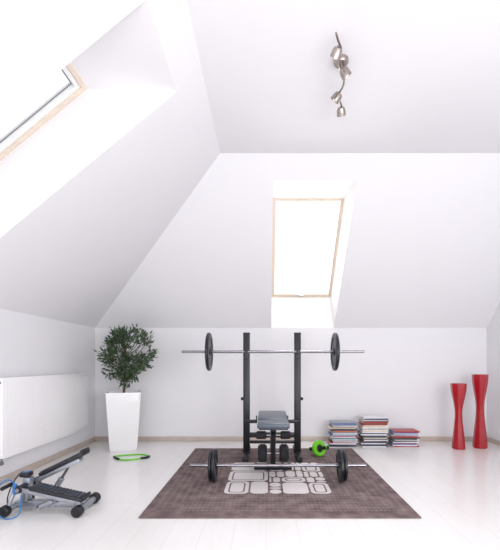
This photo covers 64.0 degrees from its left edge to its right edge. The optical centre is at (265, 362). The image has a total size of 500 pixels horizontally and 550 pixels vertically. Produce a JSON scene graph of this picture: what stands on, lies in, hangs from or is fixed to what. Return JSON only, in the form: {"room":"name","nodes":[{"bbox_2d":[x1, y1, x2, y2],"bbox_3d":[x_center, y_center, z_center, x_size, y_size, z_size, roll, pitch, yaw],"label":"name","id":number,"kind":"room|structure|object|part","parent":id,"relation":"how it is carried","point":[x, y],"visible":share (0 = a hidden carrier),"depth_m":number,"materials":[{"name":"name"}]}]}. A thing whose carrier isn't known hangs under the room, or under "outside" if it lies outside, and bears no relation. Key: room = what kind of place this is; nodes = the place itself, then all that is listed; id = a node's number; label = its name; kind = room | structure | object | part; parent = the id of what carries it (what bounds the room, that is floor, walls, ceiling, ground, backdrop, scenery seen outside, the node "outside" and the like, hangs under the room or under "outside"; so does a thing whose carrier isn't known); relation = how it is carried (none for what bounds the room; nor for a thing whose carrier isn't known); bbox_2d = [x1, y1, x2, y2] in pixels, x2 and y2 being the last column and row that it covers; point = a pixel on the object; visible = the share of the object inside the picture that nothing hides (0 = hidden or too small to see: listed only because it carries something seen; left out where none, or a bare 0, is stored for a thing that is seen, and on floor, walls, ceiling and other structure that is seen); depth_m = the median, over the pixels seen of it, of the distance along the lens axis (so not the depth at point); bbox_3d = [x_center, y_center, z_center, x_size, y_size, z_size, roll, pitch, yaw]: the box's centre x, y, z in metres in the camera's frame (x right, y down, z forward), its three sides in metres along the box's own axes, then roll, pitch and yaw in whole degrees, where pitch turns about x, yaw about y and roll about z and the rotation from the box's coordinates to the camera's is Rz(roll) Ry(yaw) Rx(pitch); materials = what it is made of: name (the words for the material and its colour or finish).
{"room":"exercise studio","nodes":[
{"label":"exercise studio","id":0,"kind":"room"},
{"bbox_2d":[0,309,94,476],"bbox_3d":[-2.243,0.275,1.765,0.100,1.450,6.730,0,0,0],"label":"wall","id":1,"kind":"structure","parent":0,"point":[30,345],"depth_m":3.96,"materials":[{"name":"paint"}]},
{"bbox_2d":[0,373,87,465],"bbox_3d":[-2.153,0.478,3.954,0.076,0.716,1.617,0,0,0],"label":"radiator","id":2,"kind":"object","parent":1,"relation":"attached to","point":[35,411],"visible":1,"depth_m":3.72,"materials":[{"name":"metal"}]},
{"bbox_3d":[-2.146,0.448,3.221,0.054,0.651,0.006,0,0,0],"label":"panel","id":3,"kind":"part","parent":2,"relation":"part of","materials":[{"name":"metal"}]},
{"bbox_2d":[0,437,95,483],"bbox_3d":[-2.184,0.971,1.755,0.018,0.058,6.710,0,0,0],"label":"baseboard","id":4,"kind":"structure","parent":1,"relation":"attached to","point":[12,475],"depth_m":3.96,"materials":[{"name":"brown wood"}]},
{"bbox_2d":[0,0,499,327],"bbox_3d":[0.319,-1.185,1.765,5.023,1.470,6.730,0,0,0],"label":"ceiling","id":5,"kind":"structure","parent":0,"point":[423,247],"depth_m":3.93,"materials":[{"name":"paint"}]},
{"bbox_2d":[0,0,101,84],"bbox_3d":[-1.355,-1.190,1.475,1.541,1.310,0.690,0,0,0],"label":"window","id":6,"kind":"structure","parent":5,"relation":"attached to","point":[27,27],"depth_m":1.82,"materials":[{"name":"glass"}]},
{"bbox_2d":[0,0,176,236],"bbox_3d":[-1.355,-1.190,2.292,1.541,1.310,0.665,0,0,0],"label":"window","id":7,"kind":"structure","parent":5,"relation":"attached to","point":[126,75],"depth_m":2.62,"materials":[{"name":"paint"}]},
{"bbox_3d":[-1.649,-1.444,2.292,0.898,0.756,0.593,0,0,0],"label":"sash","id":8,"kind":"part","parent":7,"relation":"part of","materials":[{"name":"white plastic"}]},
{"bbox_3d":[-1.646,-1.440,2.292,0.960,0.810,0.665,0,0,0],"label":"frame","id":9,"kind":"part","parent":7,"relation":"part of","materials":[{"name":"brown wood"}]},
{"bbox_2d":[271,180,356,327],"bbox_3d":[0.469,-1.121,4.511,0.804,1.341,1.361,0,0,0],"label":"window","id":10,"kind":"structure","parent":5,"relation":"attached to","point":[288,310],"depth_m":4.64,"materials":[{"name":"paint"}]},
{"bbox_3d":[0.453,-0.874,5.113,0.640,0.030,0.030,0,0,0],"label":"rail","id":11,"kind":"part","parent":10,"relation":"part of","materials":[{"name":"brown wood"}]},
{"bbox_3d":[0.453,-1.320,4.720,0.721,0.912,0.912,0,0,0],"label":"sash","id":12,"kind":"part","parent":10,"relation":"part of","materials":[{"name":"brown wood"}]},
{"bbox_3d":[0.453,-1.316,4.716,0.765,0.950,0.950,0,0,0],"label":"frame","id":13,"kind":"part","parent":10,"relation":"part of","materials":[{"name":"brown wood"}]},
{"bbox_2d":[0,441,499,549],"bbox_3d":[0.319,1.050,1.765,5.023,0.100,6.730,0,0,0],"label":"floor","id":14,"kind":"structure","parent":0,"point":[455,494],"depth_m":2.61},
{"bbox_2d":[0,447,100,519],"bbox_3d":[-1.512,0.801,2.717,0.658,0.400,0.342,0,0,0],"label":"mini stepper","id":15,"kind":"object","parent":14,"relation":"on","point":[54,496],"visible":1,"depth_m":2.68,"materials":[{"name":"silver metal"}]},
{"bbox_3d":[-1.668,0.881,2.593,0.144,0.240,0.103,0,0,-39],"label":"resistance cord","id":16,"kind":"part","parent":15,"relation":"part of","materials":[{"name":"blue plastic"}]},
{"bbox_3d":[-1.766,0.878,2.700,0.108,0.244,0.287,0,0,37],"label":"resistance cord","id":17,"kind":"part","parent":15,"relation":"part of","materials":[{"name":"blue plastic"}]},
{"bbox_3d":[-1.660,0.835,2.645,0.030,0.070,0.030,0,0,0],"label":"adjust knob","id":18,"kind":"part","parent":15,"relation":"part of","materials":[{"name":"blue plastic"}]},
{"bbox_2d":[19,471,32,476],"bbox_3d":[-1.635,0.758,2.730,0.065,0.032,0.065,0,0,0],"label":"console","id":19,"kind":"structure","parent":15,"relation":"on","point":[23,474],"depth_m":2.70},
{"bbox_3d":[-1.434,0.872,2.625,0.376,0.110,0.016,0,0,0],"label":"pedal arm","id":20,"kind":"part","parent":15,"relation":"part of","materials":[{"name":"silver metal"}]},
{"bbox_3d":[-1.458,0.752,2.780,0.335,0.179,0.016,0,0,0],"label":"pedal arm","id":21,"kind":"part","parent":15,"relation":"part of","materials":[{"name":"silver metal"}]},
{"bbox_3d":[-1.409,0.766,2.810,0.080,0.116,0.018,0,0,0],"label":"damper rod","id":22,"kind":"part","parent":15,"relation":"part of","materials":[{"name":"silver metal"}]},
{"bbox_2d":[94,323,156,450],"bbox_3d":[-1.644,0.267,4.649,0.748,1.466,0.770,0,0,0],"label":"potted tree","id":23,"kind":"object","parent":14,"relation":"on","point":[122,407],"visible":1,"depth_m":4.56,"materials":[{"name":"green plant"}]},
{"bbox_3d":[-1.675,0.668,4.700,0.385,0.663,0.385,0,0,-19],"label":"planter","id":24,"kind":"part","parent":23,"relation":"part of","materials":[{"name":"white ceramic"}]},
{"bbox_2d":[113,454,149,460],"bbox_3d":[-1.417,0.988,4.221,0.367,0.023,0.244,0,0,-22],"label":"band","id":25,"kind":"object","parent":14,"relation":"on","point":[145,455],"visible":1,"depth_m":4.17,"materials":[{"name":"plastic"}]},
{"bbox_2d":[139,448,420,517],"bbox_3d":[0.090,0.994,3.610,1.820,0.011,2.080,0,0,0],"label":"rug","id":26,"kind":"object","parent":14,"relation":"on","point":[237,492],"visible":0.9,"depth_m":3.06,"materials":[{"name":"brown carpet"}]},
{"bbox_2d":[241,333,302,469],"bbox_3d":[0.064,0.333,3.987,0.668,1.311,1.175,0,0,0],"label":"weight bench","id":27,"kind":"object","parent":26,"relation":"on","point":[272,421],"visible":0.98,"depth_m":4.23,"materials":[{"name":"metal"}]},
{"bbox_2d":[182,333,363,370],"bbox_3d":[0.073,-0.118,4.194,1.913,0.400,0.400,0,0,0],"label":"barbell","id":28,"kind":"object","parent":27,"relation":"on","point":[334,351],"visible":1,"depth_m":4.18,"materials":[{"name":"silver metal"}]},
{"bbox_3d":[-0.596,-0.118,4.194,0.034,0.400,0.400,0,0,0],"label":"weight plate","id":29,"kind":"part","parent":28,"relation":"part of","materials":[{"name":"black metal"}]},
{"bbox_3d":[0.723,-0.118,4.194,0.034,0.400,0.400,0,0,0],"label":"weight plate","id":30,"kind":"part","parent":28,"relation":"part of","materials":[{"name":"black metal"}]},
{"bbox_3d":[0.064,0.794,3.720,0.050,0.308,0.050,0,0,0],"label":"post","id":31,"kind":"part","parent":27,"relation":"part of","materials":[{"name":"black metal"}]},
{"bbox_3d":[0.064,0.715,3.495,0.040,0.244,0.143,0,0,0],"label":"leg lever","id":32,"kind":"part","parent":27,"relation":"part of","materials":[{"name":"black metal"}]},
{"bbox_2d":[190,449,365,481],"bbox_3d":[0.100,0.853,3.330,1.466,0.271,0.271,0,0,0],"label":"barbell","id":33,"kind":"object","parent":26,"relation":"on","point":[342,465],"visible":1,"depth_m":3.32,"materials":[{"name":"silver metal"}]},
{"bbox_3d":[-0.457,0.853,3.330,0.024,0.256,0.256,0,0,0],"label":"weight plate","id":34,"kind":"part","parent":33,"relation":"part of","materials":[{"name":"black metal"}]},
{"bbox_3d":[-0.427,0.853,3.330,0.026,0.271,0.271,0,0,0],"label":"weight plate","id":35,"kind":"part","parent":33,"relation":"part of","materials":[{"name":"black metal"}]},
{"bbox_3d":[0.617,0.853,3.330,0.026,0.271,0.271,0,0,0],"label":"weight plate","id":36,"kind":"part","parent":33,"relation":"part of","materials":[{"name":"black metal"}]},
{"bbox_3d":[0.647,0.853,3.330,0.024,0.256,0.256,0,0,0],"label":"weight plate","id":37,"kind":"part","parent":33,"relation":"part of","materials":[{"name":"black metal"}]},
{"bbox_2d":[309,440,329,456],"bbox_3d":[0.560,0.905,4.240,0.161,0.169,0.272,0,0,-9],"label":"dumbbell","id":38,"kind":"object","parent":26,"relation":"on","point":[318,447],"visible":1,"depth_m":4.21,"materials":[{"name":"plastic"}]},
{"bbox_3d":[0.611,0.884,4.168,0.042,0.061,0.114,0,0,-33],"label":"handle","id":39,"kind":"part","parent":38,"relation":"part of","materials":[{"name":"black rubber"}]},
{"bbox_2d":[327,442,354,446],"bbox_3d":[0.913,0.993,4.880,0.304,0.014,0.214,0,0,2],"label":"magazine","id":40,"kind":"object","parent":14,"relation":"on","point":[330,445],"visible":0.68,"depth_m":4.78,"materials":[{"name":"paper"}]},
{"bbox_2d":[332,443,357,445],"bbox_3d":[0.944,0.977,4.871,0.297,0.016,0.219,0,0,0],"label":"magazine","id":41,"kind":"object","parent":40,"relation":"on","point":[356,443],"visible":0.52,"depth_m":4.76,"materials":[{"name":"paper"}]},
{"bbox_2d":[329,443,355,444],"bbox_3d":[0.919,0.963,4.867,0.321,0.012,0.230,0,0,0],"label":"magazine","id":42,"kind":"object","parent":41,"relation":"on","point":[329,443],"visible":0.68,"depth_m":4.76,"materials":[{"name":"paper"}]},
{"bbox_2d":[327,439,353,442],"bbox_3d":[0.917,0.951,4.882,0.318,0.010,0.228,0,0,0],"label":"magazine","id":43,"kind":"object","parent":42,"relation":"on","point":[329,441],"visible":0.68,"depth_m":4.77,"materials":[{"name":"paper"}]},
{"bbox_2d":[388,443,418,446],"bbox_3d":[1.672,0.995,4.878,0.308,0.009,0.219,0,0,-3],"label":"magazine","id":44,"kind":"object","parent":14,"relation":"on","point":[388,443],"visible":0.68,"depth_m":4.77,"materials":[{"name":"paper"}]},
{"bbox_3d":[1.664,0.983,4.882,0.297,0.014,0.236,0,0,0],"label":"magazine","id":45,"kind":"object","parent":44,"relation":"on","visible":0},
{"bbox_2d":[387,440,415,444],"bbox_3d":[1.651,0.969,4.882,0.291,0.014,0.222,0,0,0],"label":"magazine","id":46,"kind":"object","parent":45,"relation":"on","point":[390,442],"visible":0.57,"depth_m":4.78,"materials":[{"name":"paper"}]},
{"bbox_3d":[1.666,0.957,4.877,0.285,0.008,0.224,0,0,0],"label":"magazine","id":47,"kind":"object","parent":46,"relation":"on","visible":0},
{"bbox_2d":[389,439,418,442],"bbox_3d":[1.672,0.946,4.871,0.306,0.014,0.222,0,0,0],"label":"magazine","id":48,"kind":"object","parent":47,"relation":"on","point":[389,439],"visible":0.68,"depth_m":4.76,"materials":[{"name":"paper"}]},
{"bbox_2d":[388,438,416,441],"bbox_3d":[1.657,0.933,4.874,0.278,0.010,0.222,0,0,-3],"label":"magazine","id":49,"kind":"object","parent":48,"relation":"on","point":[388,438],"visible":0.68,"depth_m":4.76,"materials":[{"name":"paper"}]},
{"bbox_3d":[1.685,0.920,4.877,0.298,0.014,0.216,0,0,0],"label":"magazine","id":50,"kind":"object","parent":49,"relation":"on","visible":0},
{"bbox_2d":[389,436,416,439],"bbox_3d":[1.661,0.907,4.867,0.285,0.012,0.224,0,0,0],"label":"magazine","id":51,"kind":"object","parent":50,"relation":"on","point":[389,436],"visible":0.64,"depth_m":4.76,"materials":[{"name":"paper"}]},
{"bbox_2d":[393,436,419,438],"bbox_3d":[1.687,0.894,4.882,0.313,0.012,0.228,0,0,0],"label":"magazine","id":52,"kind":"object","parent":51,"relation":"on","point":[417,437],"visible":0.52,"depth_m":4.77,"materials":[{"name":"paper"}]},
{"bbox_2d":[387,433,416,436],"bbox_3d":[1.655,0.880,4.880,0.288,0.016,0.221,0,0,0],"label":"magazine","id":53,"kind":"object","parent":52,"relation":"on","point":[387,433],"visible":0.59,"depth_m":4.77,"materials":[{"name":"paper"}]},
{"bbox_2d":[388,432,417,435],"bbox_3d":[1.662,0.867,4.881,0.300,0.008,0.212,0,0,3],"label":"magazine","id":54,"kind":"object","parent":53,"relation":"on","point":[388,432],"visible":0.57,"depth_m":4.78,"materials":[{"name":"paper"}]},
{"bbox_3d":[1.672,0.859,4.869,0.286,0.008,0.218,0,0,0],"label":"magazine","id":55,"kind":"object","parent":54,"relation":"on","visible":0},
{"bbox_2d":[389,431,418,434],"bbox_3d":[1.681,0.847,4.876,0.309,0.014,0.216,0,0,0],"label":"magazine","id":56,"kind":"object","parent":55,"relation":"on","point":[389,431],"visible":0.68,"depth_m":4.77,"materials":[{"name":"paper"}]},
{"bbox_3d":[1.665,0.835,4.876,0.297,0.009,0.227,0,0,0],"label":"magazine","id":57,"kind":"object","parent":56,"relation":"on","visible":0},
{"bbox_2d":[389,428,419,432],"bbox_3d":[1.685,0.823,4.877,0.301,0.014,0.218,0,0,0],"label":"magazine","id":58,"kind":"object","parent":57,"relation":"on","point":[396,430],"visible":1,"depth_m":4.83,"materials":[{"name":"paper"}]},
{"bbox_2d":[450,383,466,449],"bbox_3d":[2.246,0.620,4.668,0.163,0.761,0.163,0,0,-37],"label":"floor vase","id":59,"kind":"object","parent":14,"relation":"on","point":[458,390],"visible":1,"depth_m":4.62,"materials":[{"name":"red ceramic"}]},
{"bbox_2d":[472,374,488,448],"bbox_3d":[2.526,0.568,4.721,0.163,0.864,0.163,0,0,-37],"label":"floor vase","id":60,"kind":"object","parent":14,"relation":"on","point":[479,381],"visible":1,"depth_m":4.68,"materials":[{"name":"red ceramic"}]},
{"bbox_3d":[1.291,0.995,4.874,0.286,0.009,0.228,0,0,0],"label":"magazine","id":61,"kind":"object","parent":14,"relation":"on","visible":0},
{"bbox_2d":[359,442,387,445],"bbox_3d":[1.306,0.985,4.872,0.299,0.012,0.217,0,0,0],"label":"magazine","id":62,"kind":"object","parent":61,"relation":"on","point":[359,442],"visible":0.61,"depth_m":4.76,"materials":[{"name":"paper"}]},
{"bbox_3d":[1.316,0.972,4.869,0.283,0.012,0.223,0,0,0],"label":"magazine","id":63,"kind":"object","parent":62,"relation":"on","visible":0},
{"bbox_2d":[358,440,385,443],"bbox_3d":[1.281,0.961,4.869,0.292,0.010,0.224,0,0,0],"label":"magazine","id":64,"kind":"object","parent":63,"relation":"on","point":[358,440],"visible":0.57,"depth_m":4.76,"materials":[{"name":"paper"}]},
{"bbox_3d":[1.300,0.947,4.882,0.287,0.016,0.220,0,0,0],"label":"magazine","id":65,"kind":"object","parent":64,"relation":"on","visible":0},
{"bbox_2d":[358,438,384,441],"bbox_3d":[1.284,0.934,4.878,0.285,0.010,0.212,0,0,0],"label":"magazine","id":66,"kind":"object","parent":65,"relation":"on","point":[360,439],"visible":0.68,"depth_m":4.77,"materials":[{"name":"paper"}]},
{"bbox_3d":[1.310,0.923,4.879,0.299,0.012,0.235,0,0,0],"label":"magazine","id":67,"kind":"object","parent":66,"relation":"on","visible":0},
{"bbox_3d":[1.304,0.911,4.877,0.300,0.010,0.219,0,0,0],"label":"magazine","id":68,"kind":"object","parent":67,"relation":"on","visible":0},
{"bbox_3d":[1.308,0.899,4.883,0.280,0.014,0.213,0,0,0],"label":"magazine","id":69,"kind":"object","parent":68,"relation":"on","visible":0},
{"bbox_2d":[357,434,385,437],"bbox_3d":[1.282,0.887,4.877,0.308,0.009,0.216,0,0,0],"label":"magazine","id":70,"kind":"object","parent":69,"relation":"on","point":[359,435],"visible":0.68,"depth_m":4.78,"materials":[{"name":"paper"}]},
{"bbox_3d":[1.307,0.876,4.872,0.288,0.012,0.230,0,0,0],"label":"magazine","id":71,"kind":"object","parent":70,"relation":"on","visible":0},
{"bbox_3d":[1.319,0.866,4.875,0.301,0.008,0.218,0,0,0],"label":"magazine","id":72,"kind":"object","parent":71,"relation":"on","visible":0},
{"bbox_2d":[357,431,386,434],"bbox_3d":[1.287,0.855,4.877,0.315,0.014,0.229,0,0,0],"label":"magazine","id":73,"kind":"object","parent":72,"relation":"on","point":[357,431],"visible":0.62,"depth_m":4.77,"materials":[{"name":"paper"}]},
{"bbox_2d":[357,430,386,433],"bbox_3d":[1.290,0.841,4.873,0.314,0.012,0.221,0,0,0],"label":"magazine","id":74,"kind":"object","parent":73,"relation":"on","point":[357,430],"visible":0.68,"depth_m":4.77,"materials":[{"name":"paper"}]},
{"bbox_2d":[359,429,387,432],"bbox_3d":[1.303,0.828,4.869,0.316,0.014,0.220,0,0,0],"label":"magazine","id":75,"kind":"object","parent":74,"relation":"on","point":[361,431],"visible":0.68,"depth_m":4.77,"materials":[{"name":"paper"}]},
{"bbox_3d":[1.309,0.812,4.876,0.304,0.016,0.223,0,0,0],"label":"magazine","id":76,"kind":"object","parent":75,"relation":"on","visible":0},
{"bbox_2d":[358,427,387,430],"bbox_3d":[1.301,0.798,4.875,0.306,0.012,0.224,0,0,0],"label":"magazine","id":77,"kind":"object","parent":76,"relation":"on","point":[358,427],"visible":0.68,"depth_m":4.76,"materials":[{"name":"paper"}]},
{"bbox_3d":[1.295,0.787,4.875,0.298,0.009,0.225,0,0,0],"label":"magazine","id":78,"kind":"object","parent":77,"relation":"on","visible":0},
{"bbox_3d":[1.292,0.776,4.869,0.301,0.012,0.229,0,0,0],"label":"magazine","id":79,"kind":"object","parent":78,"relation":"on","visible":0},
{"bbox_2d":[358,424,388,427],"bbox_3d":[1.300,0.762,4.872,0.320,0.016,0.234,0,0,0],"label":"magazine","id":80,"kind":"object","parent":79,"relation":"on","point":[358,424],"visible":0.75,"depth_m":4.76,"materials":[{"name":"paper"}]},
{"bbox_3d":[1.314,0.749,4.878,0.317,0.009,0.225,0,0,0],"label":"magazine","id":81,"kind":"object","parent":80,"relation":"on","visible":0},
{"bbox_3d":[1.293,0.739,4.877,0.304,0.010,0.220,0,0,0],"label":"magazine","id":82,"kind":"object","parent":81,"relation":"on","visible":0},
{"bbox_2d":[361,422,387,424],"bbox_3d":[1.312,0.727,4.883,0.286,0.014,0.228,0,0,0],"label":"magazine","id":83,"kind":"object","parent":82,"relation":"on","point":[361,422],"visible":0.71,"depth_m":4.77,"materials":[{"name":"paper"}]},
{"bbox_2d":[359,420,387,422],"bbox_3d":[1.304,0.712,4.877,0.303,0.016,0.224,0,0,0],"label":"magazine","id":84,"kind":"object","parent":83,"relation":"on","point":[359,420],"visible":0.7,"depth_m":4.77,"materials":[{"name":"paper"}]},
{"bbox_2d":[359,419,388,421],"bbox_3d":[1.312,0.697,4.876,0.304,0.012,0.224,0,0,0],"label":"magazine","id":85,"kind":"object","parent":84,"relation":"on","point":[359,419],"visible":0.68,"depth_m":4.77,"materials":[{"name":"paper"}]},
{"bbox_2d":[359,417,386,420],"bbox_3d":[1.300,0.685,4.882,0.283,0.012,0.222,0,0,0],"label":"magazine","id":86,"kind":"object","parent":85,"relation":"on","point":[359,417],"visible":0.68,"depth_m":4.77,"materials":[{"name":"paper"}]},
{"bbox_3d":[1.316,0.670,4.870,0.287,0.016,0.229,0,0,0],"label":"magazine","id":87,"kind":"object","parent":86,"relation":"on","visible":0},
{"bbox_2d":[359,415,387,418],"bbox_3d":[1.306,0.656,4.867,0.300,0.012,0.219,0,0,0],"label":"magazine","id":88,"kind":"object","parent":87,"relation":"on","point":[361,416],"visible":1,"depth_m":4.85,"materials":[{"name":"paper"}]},
{"bbox_2d":[95,328,486,436],"bbox_3d":[0.319,0.275,5.180,5.223,1.450,0.100,0,0,0],"label":"wall","id":89,"kind":"structure","parent":0,"point":[404,376],"depth_m":5.13,"materials":[{"name":"paint"}]},
{"bbox_2d":[96,436,472,440],"bbox_3d":[0.319,0.971,5.121,4.983,0.058,0.018,0,0,0],"label":"baseboard","id":90,"kind":"structure","parent":89,"relation":"attached to","point":[98,438],"depth_m":5.11,"materials":[{"name":"brown wood"}]},
{"bbox_2d":[187,0,499,152],"bbox_3d":[1.205,-1.920,1.030,3.250,0.001,5.260,0,0,0],"label":"ceiling","id":91,"kind":"structure","parent":0,"point":[424,77],"depth_m":2.68,"materials":[{"name":"paint"}]},
{"bbox_2d":[330,32,351,116],"bbox_3d":[0.483,-1.849,2.586,0.132,0.142,0.710,0,0,10],"label":"ceiling spotlight","id":92,"kind":"object","parent":91,"relation":"attached to","point":[340,61],"visible":1,"depth_m":2.50,"materials":[{"name":"silver metal"}]},
{"bbox_2d":[487,303,499,440],"bbox_3d":[2.880,-0.460,1.765,0.100,2.920,6.730,0,0,0],"label":"wall","id":93,"kind":"structure","parent":0,"point":[493,328],"depth_m":4.98,"materials":[{"name":"paint"}]},
{"bbox_2d":[487,437,499,445],"bbox_3d":[2.821,0.971,1.755,0.018,0.058,6.710,0,0,0],"label":"baseboard","id":94,"kind":"structure","parent":93,"relation":"attached to","point":[491,440],"depth_m":4.94,"materials":[{"name":"brown wood"}]},
{"bbox_3d":[0.946,0.941,4.868,0.293,0.010,0.222,0,0,0],"label":"magazine","id":95,"kind":"object","parent":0,"visible":0},
{"bbox_3d":[0.929,0.931,4.881,0.312,0.009,0.224,0,0,0],"label":"magazine","id":96,"kind":"object","parent":95,"relation":"on","visible":0},
{"bbox_2d":[329,436,357,440],"bbox_3d":[0.939,0.918,4.880,0.308,0.014,0.228,0,0,0],"label":"magazine","id":97,"kind":"object","parent":96,"relation":"on","point":[329,436],"visible":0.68,"depth_m":4.77,"materials":[{"name":"paper"}]},
{"bbox_3d":[0.929,0.903,4.873,0.297,0.016,0.217,0,0,0],"label":"magazine","id":98,"kind":"object","parent":97,"relation":"on","visible":0},
{"bbox_2d":[329,434,355,437],"bbox_3d":[0.922,0.889,4.868,0.296,0.010,0.217,0,0,0],"label":"magazine","id":99,"kind":"object","parent":98,"relation":"on","point":[329,434],"visible":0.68,"depth_m":4.76,"materials":[{"name":"paper"}]},
{"bbox_3d":[0.940,0.879,4.880,0.309,0.010,0.219,0,0,0],"label":"magazine","id":100,"kind":"object","parent":99,"relation":"on","visible":0},
{"bbox_3d":[0.924,0.868,4.880,0.292,0.010,0.223,0,0,0],"label":"magazine","id":101,"kind":"object","parent":100,"relation":"on","visible":0},
{"bbox_3d":[0.918,0.858,4.870,0.308,0.009,0.233,0,0,0],"label":"magazine","id":102,"kind":"object","parent":101,"relation":"on","visible":0},
{"bbox_2d":[332,433,356,434],"bbox_3d":[0.943,0.846,4.870,0.288,0.014,0.210,0,0,0],"label":"magazine","id":103,"kind":"object","parent":102,"relation":"on","point":[332,433],"visible":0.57,"depth_m":4.77,"materials":[{"name":"paper"}]},
{"bbox_2d":[329,429,357,432],"bbox_3d":[0.942,0.832,4.873,0.314,0.014,0.220,0,0,0],"label":"magazine","id":104,"kind":"object","parent":103,"relation":"on","point":[330,430],"visible":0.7,"depth_m":4.76,"materials":[{"name":"paper"}]},
{"bbox_3d":[0.942,0.817,4.877,0.277,0.014,0.218,0,0,0],"label":"magazine","id":105,"kind":"object","parent":104,"relation":"on","visible":0},
{"bbox_3d":[0.933,0.805,4.877,0.288,0.009,0.220,0,0,0],"label":"magazine","id":106,"kind":"object","parent":105,"relation":"on","visible":0},
{"bbox_3d":[0.930,0.793,4.868,0.308,0.014,0.212,0,0,0],"label":"magazine","id":107,"kind":"object","parent":106,"relation":"on","visible":0},
{"bbox_2d":[327,425,355,428],"bbox_3d":[0.914,0.777,4.881,0.315,0.016,0.216,0,0,0],"label":"magazine","id":108,"kind":"object","parent":107,"relation":"on","point":[328,426],"visible":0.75,"depth_m":4.78,"materials":[{"name":"paper"}]},
{"bbox_3d":[0.925,0.764,4.882,0.296,0.009,0.226,0,0,0],"label":"magazine","id":109,"kind":"object","parent":108,"relation":"on","visible":0},
{"bbox_3d":[0.942,0.755,4.871,0.299,0.009,0.214,0,0,0],"label":"magazine","id":110,"kind":"object","parent":109,"relation":"on","visible":0},
{"bbox_3d":[0.934,0.742,4.867,0.288,0.016,0.221,0,0,0],"label":"magazine","id":111,"kind":"object","parent":110,"relation":"on","visible":0},
{"bbox_2d":[331,421,356,424],"bbox_3d":[0.937,0.727,4.868,0.294,0.012,0.229,0,0,0],"label":"magazine","id":112,"kind":"object","parent":111,"relation":"on","point":[353,421],"visible":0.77,"depth_m":4.77,"materials":[{"name":"paper"}]},
{"bbox_2d":[329,420,354,422],"bbox_3d":[0.920,0.716,4.880,0.284,0.009,0.219,0,0,0],"label":"magazine","id":113,"kind":"object","parent":112,"relation":"on","point":[330,421],"visible":1,"depth_m":4.87,"materials":[{"name":"paper"}]}
]}

